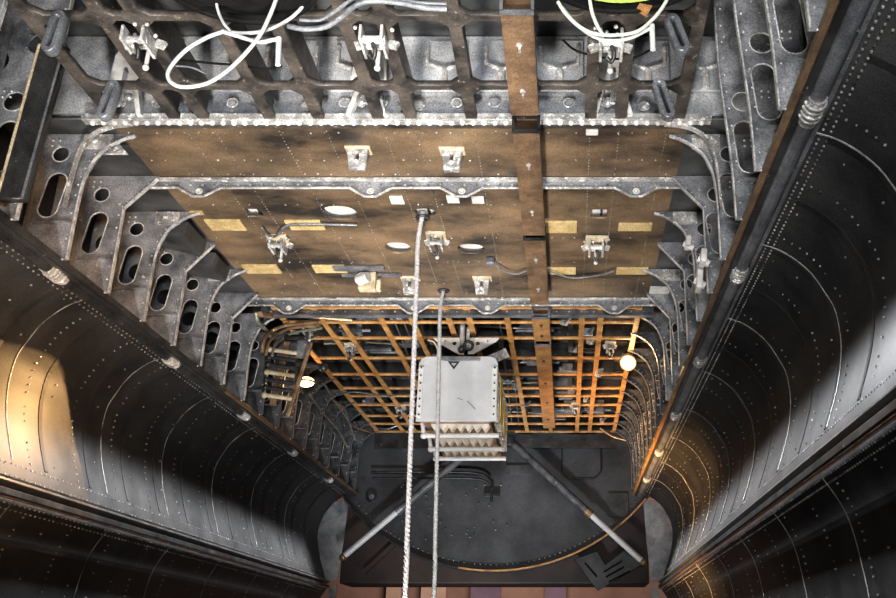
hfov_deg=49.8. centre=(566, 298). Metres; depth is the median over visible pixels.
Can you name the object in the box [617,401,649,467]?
frame
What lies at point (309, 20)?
loose cable
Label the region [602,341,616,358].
fitting
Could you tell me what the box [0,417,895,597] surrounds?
wall
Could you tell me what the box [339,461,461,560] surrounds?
strut
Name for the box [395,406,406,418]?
fitting
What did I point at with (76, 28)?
ceiling
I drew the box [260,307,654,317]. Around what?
cross beam
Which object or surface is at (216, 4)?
loose cable
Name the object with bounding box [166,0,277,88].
loose cable
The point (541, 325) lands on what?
rail
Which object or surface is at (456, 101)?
boss
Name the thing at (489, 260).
junction box
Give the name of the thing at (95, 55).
framework
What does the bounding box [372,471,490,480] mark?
hydraulic line
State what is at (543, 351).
rail
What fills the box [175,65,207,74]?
loose cable
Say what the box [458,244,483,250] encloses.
plate
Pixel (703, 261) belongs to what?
wall fitting
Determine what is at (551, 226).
plate
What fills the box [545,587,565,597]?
tile
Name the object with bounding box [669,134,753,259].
frame
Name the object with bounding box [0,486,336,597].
door
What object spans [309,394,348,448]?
hydraulic line
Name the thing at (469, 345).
carrier
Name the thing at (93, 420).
door
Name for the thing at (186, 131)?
rivets
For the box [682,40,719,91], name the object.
panel
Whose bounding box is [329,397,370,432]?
pipe
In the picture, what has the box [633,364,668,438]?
frame
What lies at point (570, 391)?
roof unit
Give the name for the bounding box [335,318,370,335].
roof unit
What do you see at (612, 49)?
fitting
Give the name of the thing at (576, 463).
access hatch
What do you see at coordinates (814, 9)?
frame
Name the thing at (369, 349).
roof unit
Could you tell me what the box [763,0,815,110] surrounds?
frame
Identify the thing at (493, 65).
panel
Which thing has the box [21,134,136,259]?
frame
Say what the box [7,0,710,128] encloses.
grid
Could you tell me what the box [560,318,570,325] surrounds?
clamp
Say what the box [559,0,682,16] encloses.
drum
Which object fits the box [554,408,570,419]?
roof unit
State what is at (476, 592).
tile
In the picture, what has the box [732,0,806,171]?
frame
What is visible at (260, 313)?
pipe
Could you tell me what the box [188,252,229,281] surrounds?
panel
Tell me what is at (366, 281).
fitting
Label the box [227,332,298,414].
frame
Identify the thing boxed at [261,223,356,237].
conduit pipe
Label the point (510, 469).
plate
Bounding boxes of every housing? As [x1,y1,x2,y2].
[109,51,143,116]
[346,50,386,116]
[597,53,632,116]
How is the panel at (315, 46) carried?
attached to the framework at (95, 55)
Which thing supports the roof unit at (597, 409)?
attached to the framework at (522, 349)
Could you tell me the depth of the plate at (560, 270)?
4.14 m
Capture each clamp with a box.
[512,383,518,389]
[522,400,530,406]
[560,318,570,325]
[568,345,577,352]
[583,327,594,336]
[586,340,593,344]
[595,368,603,376]
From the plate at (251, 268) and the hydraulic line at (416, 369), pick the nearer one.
the plate at (251, 268)
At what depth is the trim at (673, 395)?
5.22 m
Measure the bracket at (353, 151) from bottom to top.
0.079 m
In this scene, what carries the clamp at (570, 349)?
attached to the grid at (507, 321)
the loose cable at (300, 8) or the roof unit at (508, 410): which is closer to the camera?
the loose cable at (300, 8)
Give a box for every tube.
[0,228,352,496]
[637,0,871,496]
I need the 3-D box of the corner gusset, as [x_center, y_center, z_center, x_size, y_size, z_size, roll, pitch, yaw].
[-1.488,-0.506,3.096,0.136,0.084,0.010,0,-21,0]
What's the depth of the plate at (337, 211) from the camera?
3.67 m
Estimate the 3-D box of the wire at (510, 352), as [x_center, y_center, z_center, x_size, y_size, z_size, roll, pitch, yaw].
[-0.331,0.530,5.997,0.008,0.018,2.272,0,-21,-1]
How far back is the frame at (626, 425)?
6.76 m
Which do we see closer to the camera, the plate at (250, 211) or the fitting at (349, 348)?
the plate at (250, 211)
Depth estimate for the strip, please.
6.87 m
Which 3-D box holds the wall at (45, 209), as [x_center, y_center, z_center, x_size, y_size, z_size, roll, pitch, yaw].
[-1.813,0.284,5.075,0.044,0.820,4.700,0,-21,0]
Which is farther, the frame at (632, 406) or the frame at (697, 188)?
the frame at (632, 406)
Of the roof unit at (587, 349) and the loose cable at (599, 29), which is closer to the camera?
the loose cable at (599, 29)
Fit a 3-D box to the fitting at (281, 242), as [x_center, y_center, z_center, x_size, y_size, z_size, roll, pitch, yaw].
[-1.164,-0.201,3.833,0.106,0.086,0.118,0,-21,0]
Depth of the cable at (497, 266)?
4.14 m
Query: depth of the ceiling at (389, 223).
3.55 m
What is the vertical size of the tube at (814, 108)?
0.052 m
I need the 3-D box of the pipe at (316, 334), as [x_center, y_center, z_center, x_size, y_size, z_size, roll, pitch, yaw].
[-1.343,0.195,4.830,0.184,0.065,0.099,8,-22,-21]
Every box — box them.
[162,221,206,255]
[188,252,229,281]
[416,356,507,460]
[486,257,493,265]
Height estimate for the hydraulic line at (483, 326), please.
0.042 m
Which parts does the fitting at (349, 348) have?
cheek plate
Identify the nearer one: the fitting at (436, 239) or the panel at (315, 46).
the panel at (315, 46)
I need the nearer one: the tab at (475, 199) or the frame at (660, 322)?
the tab at (475, 199)
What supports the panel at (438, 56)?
attached to the framework at (95, 55)
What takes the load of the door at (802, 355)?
in the wall
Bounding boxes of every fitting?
[119,22,167,70]
[265,234,293,261]
[302,327,315,341]
[332,265,401,291]
[344,343,357,360]
[353,24,399,70]
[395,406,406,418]
[424,231,449,259]
[569,402,580,416]
[581,235,609,264]
[588,25,632,73]
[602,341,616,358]
[682,235,694,250]
[693,267,706,292]
[697,248,710,267]
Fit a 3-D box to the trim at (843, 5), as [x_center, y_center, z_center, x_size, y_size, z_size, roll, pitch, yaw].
[0.625,0.233,3.865,0.250,0.045,7.000,0,-21,0]
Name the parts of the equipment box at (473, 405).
corner post, corner post, plate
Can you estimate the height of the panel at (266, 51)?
0.190 m
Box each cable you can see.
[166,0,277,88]
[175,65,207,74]
[180,59,281,69]
[215,3,231,31]
[221,6,303,34]
[223,30,276,43]
[287,0,446,31]
[299,0,446,22]
[494,263,614,278]
[556,0,668,36]
[562,39,649,59]
[564,8,649,42]
[588,0,603,36]
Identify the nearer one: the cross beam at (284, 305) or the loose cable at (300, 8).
the loose cable at (300, 8)
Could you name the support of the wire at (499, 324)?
attached to the grid at (507, 321)
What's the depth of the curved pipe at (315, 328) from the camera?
4.69 m
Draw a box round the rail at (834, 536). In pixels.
[651,399,895,597]
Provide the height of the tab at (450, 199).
0.007 m
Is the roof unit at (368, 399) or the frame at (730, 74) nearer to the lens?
the frame at (730, 74)
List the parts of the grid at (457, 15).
hanging link, hanging link, hanging link, hanging link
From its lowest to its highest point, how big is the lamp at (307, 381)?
0.092 m
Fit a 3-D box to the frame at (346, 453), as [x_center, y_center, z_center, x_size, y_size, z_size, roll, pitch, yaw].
[-1.585,1.077,6.722,0.392,0.442,0.024,0,-21,0]
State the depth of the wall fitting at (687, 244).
3.37 m
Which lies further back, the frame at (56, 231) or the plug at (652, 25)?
the frame at (56, 231)
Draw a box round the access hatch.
[561,448,601,478]
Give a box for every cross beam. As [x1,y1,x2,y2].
[62,113,721,207]
[150,177,679,197]
[248,298,655,313]
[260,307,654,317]
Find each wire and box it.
[392,318,417,379]
[401,318,419,361]
[499,324,511,421]
[510,352,518,421]
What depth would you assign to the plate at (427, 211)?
3.67 m
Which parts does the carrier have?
plate, plate, wing plate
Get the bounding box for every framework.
[5,37,751,115]
[241,303,684,413]
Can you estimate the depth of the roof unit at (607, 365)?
5.81 m
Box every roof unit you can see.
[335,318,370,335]
[355,345,402,353]
[360,318,403,319]
[362,397,377,402]
[381,340,431,347]
[502,377,515,382]
[504,389,526,393]
[508,410,527,417]
[515,324,553,331]
[517,360,558,365]
[553,378,567,392]
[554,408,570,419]
[555,385,575,399]
[557,363,576,372]
[557,400,585,413]
[582,400,610,413]
[583,345,594,353]
[592,360,620,372]
[607,340,639,345]
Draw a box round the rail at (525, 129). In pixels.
[512,115,544,234]
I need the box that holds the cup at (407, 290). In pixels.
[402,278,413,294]
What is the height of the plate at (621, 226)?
0.008 m
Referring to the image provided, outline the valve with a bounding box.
[483,488,499,501]
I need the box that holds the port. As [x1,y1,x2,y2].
[366,491,376,501]
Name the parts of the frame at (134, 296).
corner plate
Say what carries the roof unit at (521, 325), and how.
on the grid at (507, 321)
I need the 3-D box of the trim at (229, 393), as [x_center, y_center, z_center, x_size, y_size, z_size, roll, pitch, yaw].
[-1.554,0.943,5.735,0.014,0.020,3.000,0,-21,0]
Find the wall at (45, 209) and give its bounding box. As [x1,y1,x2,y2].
[0,51,300,400]
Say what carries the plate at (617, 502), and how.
attached to the wall at (541, 521)
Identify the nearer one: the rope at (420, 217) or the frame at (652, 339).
the rope at (420, 217)
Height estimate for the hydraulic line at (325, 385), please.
0.162 m
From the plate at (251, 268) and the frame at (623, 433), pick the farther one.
the frame at (623, 433)
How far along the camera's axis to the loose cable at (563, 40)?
2.72 m
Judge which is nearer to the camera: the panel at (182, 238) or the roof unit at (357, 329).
the panel at (182, 238)
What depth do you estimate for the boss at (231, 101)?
3.00 m
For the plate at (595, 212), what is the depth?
3.68 m
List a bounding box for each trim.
[0,220,356,495]
[224,389,358,494]
[632,390,676,494]
[634,0,850,495]
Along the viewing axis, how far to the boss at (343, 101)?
3.00 m
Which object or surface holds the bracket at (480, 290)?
attached to the ceiling at (389, 223)
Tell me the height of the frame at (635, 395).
0.442 m
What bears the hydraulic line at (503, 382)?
attached to the grid at (507, 321)
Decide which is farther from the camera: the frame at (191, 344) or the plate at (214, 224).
the frame at (191, 344)
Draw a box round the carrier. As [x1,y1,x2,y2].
[428,318,508,361]
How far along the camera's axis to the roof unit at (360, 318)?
4.92 m
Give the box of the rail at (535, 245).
[523,226,548,303]
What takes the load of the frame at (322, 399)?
attached to the wall at (45, 209)
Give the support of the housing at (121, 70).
attached to the grid at (457, 15)
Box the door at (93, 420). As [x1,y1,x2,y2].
[0,240,347,583]
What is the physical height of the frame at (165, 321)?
0.442 m
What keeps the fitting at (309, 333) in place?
attached to the grid at (507, 321)
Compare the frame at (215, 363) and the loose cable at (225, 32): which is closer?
the loose cable at (225, 32)
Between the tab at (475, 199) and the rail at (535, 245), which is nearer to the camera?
the tab at (475, 199)
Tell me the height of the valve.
0.100 m
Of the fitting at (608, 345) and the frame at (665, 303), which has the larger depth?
the fitting at (608, 345)
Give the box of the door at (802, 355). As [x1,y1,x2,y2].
[643,0,895,582]
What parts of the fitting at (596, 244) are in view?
cheek plate, plate, cheek plate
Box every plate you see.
[189,211,203,214]
[204,219,246,230]
[241,264,281,273]
[246,209,261,213]
[284,220,321,223]
[290,226,325,229]
[312,265,347,272]
[323,206,356,216]
[385,242,410,250]
[415,208,435,214]
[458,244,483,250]
[505,465,531,473]
[545,221,576,232]
[547,267,575,274]
[591,209,606,215]
[608,493,627,516]
[616,267,647,274]
[618,223,651,230]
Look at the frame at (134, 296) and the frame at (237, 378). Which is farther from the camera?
the frame at (237, 378)
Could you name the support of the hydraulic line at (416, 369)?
attached to the grid at (507, 321)
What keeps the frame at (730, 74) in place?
attached to the wall
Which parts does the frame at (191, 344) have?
corner plate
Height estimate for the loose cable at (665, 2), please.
0.119 m
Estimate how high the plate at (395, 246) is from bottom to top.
0.006 m
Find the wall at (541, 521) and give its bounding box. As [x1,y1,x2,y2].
[341,413,650,569]
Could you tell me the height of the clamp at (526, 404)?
0.049 m
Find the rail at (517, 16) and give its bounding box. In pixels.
[499,0,538,115]
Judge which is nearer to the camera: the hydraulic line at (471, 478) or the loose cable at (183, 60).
the loose cable at (183, 60)
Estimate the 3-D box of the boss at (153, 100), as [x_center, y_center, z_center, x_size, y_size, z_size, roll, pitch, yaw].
[-1.292,-0.619,3.004,0.038,0.038,0.007,0,-21,0]
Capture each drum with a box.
[174,0,316,24]
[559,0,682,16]
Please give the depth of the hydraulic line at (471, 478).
7.07 m
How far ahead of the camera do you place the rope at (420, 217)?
3.38 m
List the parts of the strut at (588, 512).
rod, rod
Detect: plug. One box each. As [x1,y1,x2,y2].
[275,36,281,66]
[649,23,655,51]
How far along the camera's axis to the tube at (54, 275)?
3.53 m
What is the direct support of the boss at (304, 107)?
attached to the framework at (95, 55)
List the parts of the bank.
rail, mount plate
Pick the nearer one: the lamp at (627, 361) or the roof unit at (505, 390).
the lamp at (627, 361)
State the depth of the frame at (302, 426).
5.67 m
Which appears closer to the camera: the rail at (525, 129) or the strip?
the rail at (525, 129)
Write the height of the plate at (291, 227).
0.008 m
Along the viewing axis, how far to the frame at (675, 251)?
3.83 m
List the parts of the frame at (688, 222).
corner plate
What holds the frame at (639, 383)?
attached to the wall
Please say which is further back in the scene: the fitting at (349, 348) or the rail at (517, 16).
the fitting at (349, 348)
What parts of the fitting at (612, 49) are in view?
cheek plate, cheek plate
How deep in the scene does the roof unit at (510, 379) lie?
6.00 m
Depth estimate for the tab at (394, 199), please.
3.50 m
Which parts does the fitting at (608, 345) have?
plate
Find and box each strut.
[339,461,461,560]
[507,436,646,565]
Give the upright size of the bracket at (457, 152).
0.079 m
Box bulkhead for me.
[340,505,648,586]
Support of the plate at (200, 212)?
attached to the ceiling at (389, 223)
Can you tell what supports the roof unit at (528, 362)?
attached to the framework at (522, 349)
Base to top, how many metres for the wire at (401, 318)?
0.018 m
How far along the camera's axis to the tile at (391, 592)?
18.83 m
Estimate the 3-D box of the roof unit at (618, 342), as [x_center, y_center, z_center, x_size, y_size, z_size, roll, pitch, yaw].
[0.314,0.217,5.293,0.178,0.074,0.079,0,-21,0]
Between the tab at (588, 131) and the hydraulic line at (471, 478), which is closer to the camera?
the tab at (588, 131)
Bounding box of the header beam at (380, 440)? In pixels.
[374,434,616,447]
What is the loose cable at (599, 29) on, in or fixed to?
hanging from the drum at (643, 7)
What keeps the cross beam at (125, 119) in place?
attached to the grid at (457, 15)
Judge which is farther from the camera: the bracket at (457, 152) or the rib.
the bracket at (457, 152)
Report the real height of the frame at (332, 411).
0.442 m
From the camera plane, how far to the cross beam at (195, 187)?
3.35 m
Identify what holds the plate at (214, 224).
attached to the ceiling at (389, 223)
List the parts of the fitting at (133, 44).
cheek plate, cheek plate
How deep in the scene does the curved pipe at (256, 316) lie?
4.57 m
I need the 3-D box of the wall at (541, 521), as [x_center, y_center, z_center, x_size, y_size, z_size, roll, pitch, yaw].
[-0.530,1.358,7.128,2.500,1.325,0.030,0,-21,0]
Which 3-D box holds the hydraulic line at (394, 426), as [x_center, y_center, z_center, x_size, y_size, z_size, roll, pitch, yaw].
[-1.321,0.951,7.100,0.379,0.053,0.016,0,-21,0]
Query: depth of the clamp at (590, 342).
5.03 m
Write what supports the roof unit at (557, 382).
attached to the framework at (522, 349)
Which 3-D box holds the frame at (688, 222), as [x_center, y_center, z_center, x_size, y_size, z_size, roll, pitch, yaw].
[0.525,-0.127,3.521,0.392,0.442,0.024,0,-21,0]
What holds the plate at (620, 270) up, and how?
attached to the ceiling at (389, 223)
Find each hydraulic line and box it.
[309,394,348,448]
[324,341,437,344]
[324,384,355,440]
[366,424,408,429]
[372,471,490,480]
[372,477,492,486]
[416,369,512,371]
[437,325,560,328]
[503,382,537,383]
[508,411,563,413]
[600,427,625,440]
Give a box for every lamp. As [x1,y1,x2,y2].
[300,375,314,386]
[619,348,636,370]
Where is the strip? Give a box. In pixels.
[344,498,645,572]
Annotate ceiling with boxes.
[3,116,749,297]
[37,0,736,36]
[260,318,669,412]
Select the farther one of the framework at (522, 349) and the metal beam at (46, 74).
the framework at (522, 349)
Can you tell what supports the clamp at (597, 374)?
attached to the grid at (507, 321)
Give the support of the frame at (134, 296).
attached to the wall at (45, 209)
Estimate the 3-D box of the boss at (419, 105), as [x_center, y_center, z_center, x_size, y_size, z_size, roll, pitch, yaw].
[-0.466,-0.608,2.999,0.038,0.038,0.007,0,-21,0]
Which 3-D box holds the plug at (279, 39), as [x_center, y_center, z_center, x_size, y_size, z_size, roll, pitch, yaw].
[-0.667,-0.573,2.203,0.018,0.075,0.013,0,-21,0]
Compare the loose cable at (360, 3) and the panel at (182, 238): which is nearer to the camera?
the loose cable at (360, 3)
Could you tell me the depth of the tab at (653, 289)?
4.36 m
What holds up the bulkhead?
attached to the wall at (541, 521)
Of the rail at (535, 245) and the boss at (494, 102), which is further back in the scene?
the rail at (535, 245)
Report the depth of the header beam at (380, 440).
7.06 m
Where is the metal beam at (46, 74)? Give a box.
[0,43,69,202]
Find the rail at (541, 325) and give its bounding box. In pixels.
[531,307,549,340]
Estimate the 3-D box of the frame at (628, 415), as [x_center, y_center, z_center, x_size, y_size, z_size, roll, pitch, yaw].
[0.525,0.977,6.455,0.392,0.442,0.024,0,-21,0]
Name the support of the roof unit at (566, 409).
attached to the framework at (522, 349)
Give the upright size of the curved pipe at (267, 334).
0.172 m
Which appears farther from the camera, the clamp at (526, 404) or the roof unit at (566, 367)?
the clamp at (526, 404)
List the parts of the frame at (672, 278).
corner plate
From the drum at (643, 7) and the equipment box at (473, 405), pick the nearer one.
the drum at (643, 7)
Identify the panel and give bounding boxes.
[218,42,274,91]
[283,40,321,91]
[331,40,353,91]
[421,40,468,91]
[480,40,507,91]
[537,40,582,91]
[574,550,640,590]
[631,40,669,91]
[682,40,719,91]
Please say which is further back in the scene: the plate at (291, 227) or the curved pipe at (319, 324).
the curved pipe at (319, 324)
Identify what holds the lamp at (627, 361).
attached to the grid at (507, 321)
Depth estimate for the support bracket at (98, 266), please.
3.28 m
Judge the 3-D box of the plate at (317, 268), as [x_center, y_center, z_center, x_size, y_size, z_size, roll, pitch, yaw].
[-1.028,-0.131,4.130,0.140,0.008,0.079,0,-21,0]
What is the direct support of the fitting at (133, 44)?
attached to the grid at (457, 15)
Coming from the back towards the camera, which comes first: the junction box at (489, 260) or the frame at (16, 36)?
the junction box at (489, 260)
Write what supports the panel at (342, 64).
attached to the framework at (95, 55)
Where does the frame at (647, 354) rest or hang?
attached to the wall
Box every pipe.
[254,311,271,337]
[257,311,351,322]
[260,320,318,351]
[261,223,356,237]
[264,323,320,355]
[271,327,322,356]
[284,331,321,339]
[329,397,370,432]
[337,391,400,396]
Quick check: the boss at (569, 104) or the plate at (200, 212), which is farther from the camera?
the plate at (200, 212)
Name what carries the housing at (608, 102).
attached to the grid at (457, 15)
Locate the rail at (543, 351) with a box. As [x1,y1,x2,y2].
[534,335,554,427]
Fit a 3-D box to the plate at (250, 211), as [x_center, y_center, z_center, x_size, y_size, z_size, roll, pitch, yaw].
[-1.190,-0.348,3.638,0.084,0.014,0.160,0,-21,0]
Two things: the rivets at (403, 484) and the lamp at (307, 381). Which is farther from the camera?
the rivets at (403, 484)
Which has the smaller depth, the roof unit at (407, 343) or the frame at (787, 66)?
the frame at (787, 66)
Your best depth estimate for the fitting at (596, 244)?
3.83 m
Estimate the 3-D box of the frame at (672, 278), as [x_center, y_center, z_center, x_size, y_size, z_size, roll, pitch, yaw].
[0.525,0.074,4.054,0.392,0.442,0.024,0,-21,0]
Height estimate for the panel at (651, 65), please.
0.190 m
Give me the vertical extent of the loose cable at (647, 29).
0.097 m
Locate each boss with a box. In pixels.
[152,99,159,107]
[226,98,237,107]
[301,101,308,110]
[339,98,349,107]
[414,101,424,110]
[451,98,462,107]
[488,98,499,107]
[563,98,574,107]
[638,101,649,110]
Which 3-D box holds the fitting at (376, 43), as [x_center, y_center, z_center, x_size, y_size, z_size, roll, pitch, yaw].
[-0.516,-0.672,2.553,0.124,0.086,0.118,0,-21,0]
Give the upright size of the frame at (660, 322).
0.442 m
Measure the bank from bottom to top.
0.437 m
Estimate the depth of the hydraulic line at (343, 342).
5.30 m
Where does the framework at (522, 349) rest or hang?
attached to the ceiling at (367, 410)
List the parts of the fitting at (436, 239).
cheek plate, plate, cheek plate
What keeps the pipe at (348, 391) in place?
attached to the grid at (507, 321)
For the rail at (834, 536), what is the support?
attached to the door at (802, 355)
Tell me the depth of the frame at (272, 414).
5.10 m
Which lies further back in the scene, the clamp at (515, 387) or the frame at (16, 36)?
the clamp at (515, 387)
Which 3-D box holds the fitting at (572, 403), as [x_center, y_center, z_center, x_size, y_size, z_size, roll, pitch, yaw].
[0.053,0.738,6.329,0.080,0.085,0.087,0,-21,0]
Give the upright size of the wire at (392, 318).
0.018 m
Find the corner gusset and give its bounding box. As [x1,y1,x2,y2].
[103,144,127,154]
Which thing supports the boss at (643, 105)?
attached to the framework at (95, 55)
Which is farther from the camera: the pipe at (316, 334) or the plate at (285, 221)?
the pipe at (316, 334)
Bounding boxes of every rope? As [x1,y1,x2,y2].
[402,211,429,597]
[432,288,449,597]
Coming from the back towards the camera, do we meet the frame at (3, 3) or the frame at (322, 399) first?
the frame at (322, 399)
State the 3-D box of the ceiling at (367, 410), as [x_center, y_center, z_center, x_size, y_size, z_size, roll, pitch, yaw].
[-0.530,0.341,5.908,2.600,0.020,3.000,0,-21,0]
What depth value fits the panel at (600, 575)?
6.86 m
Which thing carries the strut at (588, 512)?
attached to the header beam at (380, 440)
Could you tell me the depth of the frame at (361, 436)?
7.00 m
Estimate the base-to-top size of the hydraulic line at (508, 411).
0.042 m
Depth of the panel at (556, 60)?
3.05 m
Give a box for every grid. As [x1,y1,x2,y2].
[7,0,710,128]
[270,306,642,432]
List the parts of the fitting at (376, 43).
cheek plate, cheek plate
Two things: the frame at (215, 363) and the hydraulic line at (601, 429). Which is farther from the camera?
the hydraulic line at (601, 429)
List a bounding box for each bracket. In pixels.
[344,145,372,171]
[400,276,420,294]
[439,146,465,172]
[472,276,491,294]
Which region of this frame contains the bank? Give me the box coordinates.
[261,340,327,417]
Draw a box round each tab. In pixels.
[389,196,404,203]
[446,195,459,202]
[471,196,484,203]
[586,129,597,134]
[649,286,669,293]
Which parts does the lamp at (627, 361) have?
bulb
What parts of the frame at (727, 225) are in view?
corner plate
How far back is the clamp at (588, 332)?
4.89 m
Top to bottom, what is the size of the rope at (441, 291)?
3.183 m
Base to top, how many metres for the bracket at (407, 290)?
0.079 m
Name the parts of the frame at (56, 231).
corner plate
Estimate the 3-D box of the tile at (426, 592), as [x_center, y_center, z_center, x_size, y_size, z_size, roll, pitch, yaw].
[-2.644,6.372,18.651,0.492,4.400,0.060,0,-21,0]
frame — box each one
[0,0,7,28]
[0,0,74,220]
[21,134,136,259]
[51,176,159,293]
[89,212,199,321]
[122,242,215,345]
[151,269,246,366]
[178,292,257,384]
[204,313,273,400]
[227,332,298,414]
[247,348,312,427]
[265,365,315,438]
[281,377,336,449]
[295,390,346,458]
[308,401,355,467]
[320,411,364,475]
[331,421,372,482]
[341,429,379,488]
[611,429,635,488]
[613,421,645,482]
[615,411,651,475]
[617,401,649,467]
[619,390,654,458]
[622,377,659,449]
[627,348,673,427]
[630,332,677,414]
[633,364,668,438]
[641,313,685,400]
[643,269,694,366]
[647,292,693,384]
[654,212,718,321]
[658,242,711,345]
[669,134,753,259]
[672,176,736,293]
[713,0,800,220]
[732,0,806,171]
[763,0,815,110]
[804,0,858,31]
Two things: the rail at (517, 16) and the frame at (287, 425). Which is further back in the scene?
the frame at (287, 425)
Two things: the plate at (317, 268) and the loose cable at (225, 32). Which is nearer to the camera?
the loose cable at (225, 32)
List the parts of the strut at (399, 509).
rod, rod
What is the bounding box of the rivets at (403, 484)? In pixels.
[355,484,634,564]
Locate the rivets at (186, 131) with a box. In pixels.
[128,131,668,294]
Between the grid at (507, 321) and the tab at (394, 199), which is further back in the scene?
the grid at (507, 321)
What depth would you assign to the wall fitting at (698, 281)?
3.08 m
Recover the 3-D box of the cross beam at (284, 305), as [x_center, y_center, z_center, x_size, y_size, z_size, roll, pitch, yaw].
[-0.530,0.033,4.462,1.982,0.078,0.031,0,-21,0]
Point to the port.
(371, 496)
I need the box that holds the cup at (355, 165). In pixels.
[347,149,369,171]
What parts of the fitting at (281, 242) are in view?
cheek plate, plate, cheek plate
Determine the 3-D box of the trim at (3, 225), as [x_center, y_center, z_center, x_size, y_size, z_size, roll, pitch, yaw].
[-1.685,0.233,3.865,0.250,0.045,7.000,0,-21,0]

